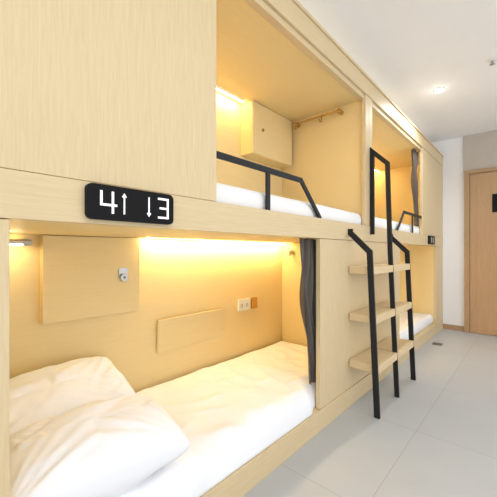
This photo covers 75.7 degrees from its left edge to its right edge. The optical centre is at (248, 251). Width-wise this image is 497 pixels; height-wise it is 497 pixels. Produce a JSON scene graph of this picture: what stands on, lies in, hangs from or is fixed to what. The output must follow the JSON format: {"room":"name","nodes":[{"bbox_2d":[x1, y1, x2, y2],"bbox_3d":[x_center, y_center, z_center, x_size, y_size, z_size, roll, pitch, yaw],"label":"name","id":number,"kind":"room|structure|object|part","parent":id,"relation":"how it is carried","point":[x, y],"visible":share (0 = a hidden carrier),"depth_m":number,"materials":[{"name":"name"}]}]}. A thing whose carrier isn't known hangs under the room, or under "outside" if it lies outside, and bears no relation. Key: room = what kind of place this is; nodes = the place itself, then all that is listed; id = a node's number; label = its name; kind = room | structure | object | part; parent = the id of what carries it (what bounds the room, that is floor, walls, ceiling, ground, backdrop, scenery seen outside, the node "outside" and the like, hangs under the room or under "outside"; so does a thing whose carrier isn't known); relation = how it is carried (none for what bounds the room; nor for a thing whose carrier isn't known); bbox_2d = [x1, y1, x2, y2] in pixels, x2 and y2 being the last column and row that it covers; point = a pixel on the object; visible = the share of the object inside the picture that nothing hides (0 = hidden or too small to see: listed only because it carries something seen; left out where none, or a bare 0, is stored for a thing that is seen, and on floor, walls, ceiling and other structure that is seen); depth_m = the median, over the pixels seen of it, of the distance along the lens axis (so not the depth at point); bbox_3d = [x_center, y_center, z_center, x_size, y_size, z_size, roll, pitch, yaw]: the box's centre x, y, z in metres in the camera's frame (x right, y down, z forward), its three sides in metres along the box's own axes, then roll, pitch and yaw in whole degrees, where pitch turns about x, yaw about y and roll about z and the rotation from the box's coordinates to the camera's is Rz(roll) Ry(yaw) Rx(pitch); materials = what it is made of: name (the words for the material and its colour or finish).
{"room":"dormitory","nodes":[
{"label":"dormitory","id":0,"kind":"room"},
{"bbox_2d":[243,329,496,496],"bbox_3d":[1.088,1.150,1.174,3.980,0.100,7.600,0,0,42],"label":"floor","id":1,"kind":"structure","parent":0,"point":[438,438],"depth_m":1.88,"materials":[{"name":"tile"}]},
{"bbox_2d":[0,0,370,496],"bbox_3d":[-0.157,-0.140,1.909,0.864,2.480,2.439,0,0,42],"label":"bunk bed","id":2,"kind":"object","parent":1,"relation":"on","point":[121,121],"visible":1,"depth_m":1.63,"materials":[{"name":"brown wood"}]},
{"bbox_3d":[-0.643,0.443,0.774,0.030,1.050,0.100,0,0,42],"label":"post","id":3,"kind":"part","parent":2,"relation":"part of","materials":[{"name":"brown wood"}]},
{"bbox_2d":[10,239,31,245],"bbox_3d":[-1.087,-0.045,1.423,0.080,0.032,0.196,0,0,42],"label":"reading lamp","id":4,"kind":"object","parent":2,"relation":"attached to","point":[13,242],"depth_m":1.44,"materials":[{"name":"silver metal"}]},
{"bbox_3d":[-0.821,0.134,1.724,0.013,0.429,0.505,0,0,42],"label":"locker door","id":5,"kind":"part","parent":2,"relation":"part of","materials":[{"name":"brown wood"}]},
{"bbox_3d":[-0.410,-0.721,1.036,0.030,1.023,0.800,0,0,42],"label":"panel","id":6,"kind":"part","parent":2,"relation":"part of","materials":[{"name":"brown wood"}]},
{"bbox_3d":[-0.709,0.145,1.822,0.014,0.045,0.045,0,0,42],"label":"lock knob","id":7,"kind":"part","parent":2,"relation":"part of","materials":[{"name":"silver metal"}]},
{"bbox_3d":[-0.472,-0.055,2.190,0.020,2.310,2.439,0,0,42],"label":"panel","id":8,"kind":"part","parent":2,"relation":"part of","materials":[{"name":"brown wood"}]},
{"bbox_2d":[156,308,224,352],"bbox_3d":[-0.384,0.538,2.249,0.012,0.213,0.585,4,3,42],"label":"folding table","id":9,"kind":"object","parent":2,"relation":"attached to","point":[180,330],"depth_m":2.21,"materials":[{"name":"brown wood"}]},
{"bbox_3d":[-0.035,0.436,2.655,0.011,0.092,0.145,0,0,42],"label":"socket plate","id":10,"kind":"part","parent":2,"relation":"part of","materials":[{"name":"white plastic"}]},
{"bbox_2d":[251,297,256,308],"bbox_3d":[0.048,0.436,2.748,0.011,0.092,0.075,0,0,42],"label":"switch plate","id":11,"kind":"object","parent":2,"relation":"attached to","point":[253,299],"depth_m":2.74,"materials":[{"name":"orange plastic"}]},
{"bbox_3d":[0.148,-0.311,1.663,0.012,0.227,0.919,0,0,42],"label":"guard rail","id":12,"kind":"part","parent":2,"relation":"part of","materials":[{"name":"black metal"}]},
{"bbox_3d":[0.212,-0.999,2.750,0.013,0.413,0.549,0,0,42],"label":"locker door","id":13,"kind":"part","parent":2,"relation":"part of","materials":[{"name":"brown wood"}]},
{"bbox_3d":[-0.170,-1.220,1.920,0.790,0.020,2.439,0,0,42],"label":"roof panel","id":14,"kind":"part","parent":2,"relation":"part of","materials":[{"name":"brown wood"}]},
{"bbox_2d":[216,183,361,224],"bbox_3d":[-0.147,-0.247,1.940,0.774,0.124,2.280,0,0,42],"label":"mattress","id":15,"kind":"object","parent":2,"relation":"on","point":[228,194],"visible":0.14,"depth_m":1.71,"materials":[{"name":"fabric"}]},
{"bbox_2d":[288,250,293,255],"bbox_3d":[0.389,0.010,2.959,0.040,0.060,0.062,0,0,42],"label":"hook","id":16,"kind":"object","parent":2,"relation":"attached to","point":[290,252],"depth_m":2.94,"materials":[{"name":"metal"}]},
{"bbox_2d":[299,238,315,384],"bbox_3d":[0.401,0.371,2.024,0.049,0.907,0.285,0,0,42],"label":"curtain","id":17,"kind":"object","parent":2,"relation":"hanging from","point":[307,292],"visible":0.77,"depth_m":1.99,"materials":[{"name":"grey fabric"}]},
{"bbox_3d":[0.580,-1.155,2.753,0.440,0.016,0.016,0,0,42],"label":"hanging rail","id":18,"kind":"part","parent":2,"relation":"part of","materials":[{"name":"gold metal"}]},
{"bbox_3d":[0.629,-0.130,2.815,0.790,2.200,0.039,0,0,42],"label":"panel","id":19,"kind":"part","parent":2,"relation":"part of","materials":[{"name":"brown wood"}]},
{"bbox_3d":[0.689,0.443,2.266,0.030,1.050,0.779,0,0,42],"label":"panel","id":20,"kind":"part","parent":2,"relation":"part of","materials":[{"name":"brown wood"}]},
{"bbox_3d":[0.925,-0.721,2.531,0.030,1.023,0.069,0,0,42],"label":"post","id":21,"kind":"part","parent":2,"relation":"part of","materials":[{"name":"brown wood"}]},
{"bbox_2d":[348,147,415,418],"bbox_3d":[1.066,0.131,2.500,0.225,1.941,0.868,0,0,42],"label":"ladder","id":22,"kind":"object","parent":1,"relation":"on","point":[381,355],"visible":1,"depth_m":2.43,"materials":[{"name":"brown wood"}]},
{"bbox_2d":[366,79,443,389],"bbox_3d":[1.573,-0.140,3.848,0.864,2.480,2.754,0,0,42],"label":"bunk bed","id":23,"kind":"object","parent":1,"relation":"on","point":[392,134],"visible":0.34,"depth_m":4.04,"materials":[{"name":"brown wood"}]},
{"bbox_3d":[0.972,-0.721,2.584,0.030,1.023,0.069,0,0,42],"label":"post","id":24,"kind":"part","parent":23,"relation":"part of","materials":[{"name":"brown wood"}]},
{"bbox_3d":[1.208,0.443,2.849,0.030,1.050,0.779,0,0,42],"label":"panel","id":25,"kind":"part","parent":23,"relation":"part of","materials":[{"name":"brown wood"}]},
{"bbox_3d":[1.560,-1.220,3.859,0.790,0.020,2.754,0,0,42],"label":"roof panel","id":26,"kind":"part","parent":23,"relation":"part of","materials":[{"name":"brown wood"}]},
{"bbox_2d":[375,217,419,233],"bbox_3d":[1.438,-0.247,3.716,0.774,0.123,2.280,0,0,42],"label":"mattress","id":27,"kind":"object","parent":23,"relation":"on","point":[381,223],"visible":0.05,"depth_m":3.16,"materials":[{"name":"fabric"}]},
{"bbox_3d":[2.339,-0.130,4.732,0.790,2.200,0.415,0,0,42],"label":"panel","id":28,"kind":"part","parent":23,"relation":"part of","materials":[{"name":"brown wood"}]},
{"bbox_3d":[1.747,-0.311,3.454,0.012,0.227,0.919,0,0,42],"label":"guard rail","id":29,"kind":"part","parent":23,"relation":"part of","materials":[{"name":"black metal"}]},
{"bbox_2d":[411,148,418,225],"bbox_3d":[1.978,-0.753,3.792,0.049,0.886,0.248,0,0,42],"label":"curtain","id":30,"kind":"object","parent":23,"relation":"hanging from","point":[414,180],"visible":0.95,"depth_m":3.75,"materials":[{"name":"grey fabric"}]},
{"bbox_2d":[400,311,432,339],"bbox_3d":[1.438,0.903,3.716,0.774,0.132,2.280,0,0,42],"label":"mattress","id":31,"kind":"object","parent":23,"relation":"on","point":[421,321],"visible":0.21,"depth_m":3.91,"materials":[{"name":"fabric"}]},
{"bbox_3d":[2.412,-0.721,4.197,0.030,1.023,1.115,0,0,42],"label":"panel","id":32,"kind":"part","parent":23,"relation":"part of","materials":[{"name":"brown wood"}]},
{"bbox_3d":[2.644,0.443,4.459,0.030,1.050,0.415,0,0,42],"label":"post","id":33,"kind":"part","parent":23,"relation":"part of","materials":[{"name":"brown wood"}]},
{"bbox_2d":[298,0,496,142],"bbox_3d":[1.088,-1.650,1.174,3.980,0.100,7.600,0,0,42],"label":"ceiling","id":34,"kind":"structure","parent":0,"point":[411,49],"depth_m":2.55,"materials":[{"name":"paint"}]},
{"bbox_2d":[434,87,443,92],"bbox_3d":[1.874,-1.590,3.152,0.090,0.020,0.090,0,0,42],"label":"recessed light","id":35,"kind":"object","parent":34,"relation":"in","point":[437,90],"visible":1,"depth_m":3.13,"materials":[{"name":"white plastic"}]},
{"bbox_2d":[488,58,496,65],"bbox_3d":[2.030,-1.581,2.665,0.059,0.038,0.059,0,0,42],"label":"sprinkler","id":36,"kind":"object","parent":34,"relation":"attached to","point":[492,60],"visible":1,"depth_m":2.66,"materials":[{"name":"white plastic"}]},
{"bbox_2d":[432,137,463,325],"bbox_3d":[3.621,-0.250,3.939,3.880,2.700,0.100,0,0,42],"label":"wall","id":37,"kind":"structure","parent":0,"point":[452,149],"depth_m":4.52,"materials":[{"name":"white paint"}]},
{"bbox_2d":[443,324,463,330],"bbox_3d":[2.891,1.065,4.513,0.258,0.070,0.015,0,0,42],"label":"baseboard","id":38,"kind":"structure","parent":37,"relation":"attached to","point":[445,326],"depth_m":4.51,"materials":[{"name":"brown wood"}]},
{"bbox_2d":[463,130,496,171],"bbox_3d":[3.593,-1.355,3.884,1.650,0.490,0.020,0,0,42],"label":"wall","id":39,"kind":"structure","parent":37,"relation":"attached to","point":[479,149],"depth_m":4.30,"materials":[{"name":"white paint"}]},
{"bbox_2d":[464,167,496,332],"bbox_3d":[3.366,-0.005,4.066,1.040,2.210,0.050,0,0,42],"label":"trim","id":40,"kind":"structure","parent":37,"relation":"attached to","point":[467,174],"depth_m":4.37,"materials":[{"name":"brown wood"}]},
{"bbox_2d":[470,171,496,335],"bbox_3d":[3.354,0.020,4.053,0.910,2.150,0.084,0,0,42],"label":"door","id":41,"kind":"structure","parent":37,"relation":"in","point":[483,186],"depth_m":4.25,"materials":[{"name":"brown wood"}]},
{"bbox_3d":[-0.171,0.917,1.962,0.708,0.104,2.280,0,0,42],"label":"mattress","id":42,"kind":"object","parent":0,"visible":0},
{"bbox_2d":[121,341,315,496],"bbox_3d":[-0.072,0.885,1.988,0.786,0.169,2.070,0,0,42],"label":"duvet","id":43,"kind":"object","parent":42,"relation":"on","point":[228,412],"visible":0.67,"depth_m":1.69,"materials":[{"name":"white fabric"}]},
{"bbox_2d":[10,356,135,435],"bbox_3d":[-0.860,0.672,1.410,0.386,0.293,0.651,0,0,39],"label":"pillow","id":44,"kind":"object","parent":43,"relation":"on","point":[49,391],"visible":0.58,"depth_m":1.38,"materials":[{"name":"white fabric"}]},
{"bbox_2d":[10,395,189,496],"bbox_3d":[-0.559,0.715,1.168,0.570,0.270,0.382,0,0,-40],"label":"pillow","id":45,"kind":"object","parent":43,"relation":"on","point":[100,448],"visible":0.94,"depth_m":1.06,"materials":[{"name":"white fabric"}]}
]}

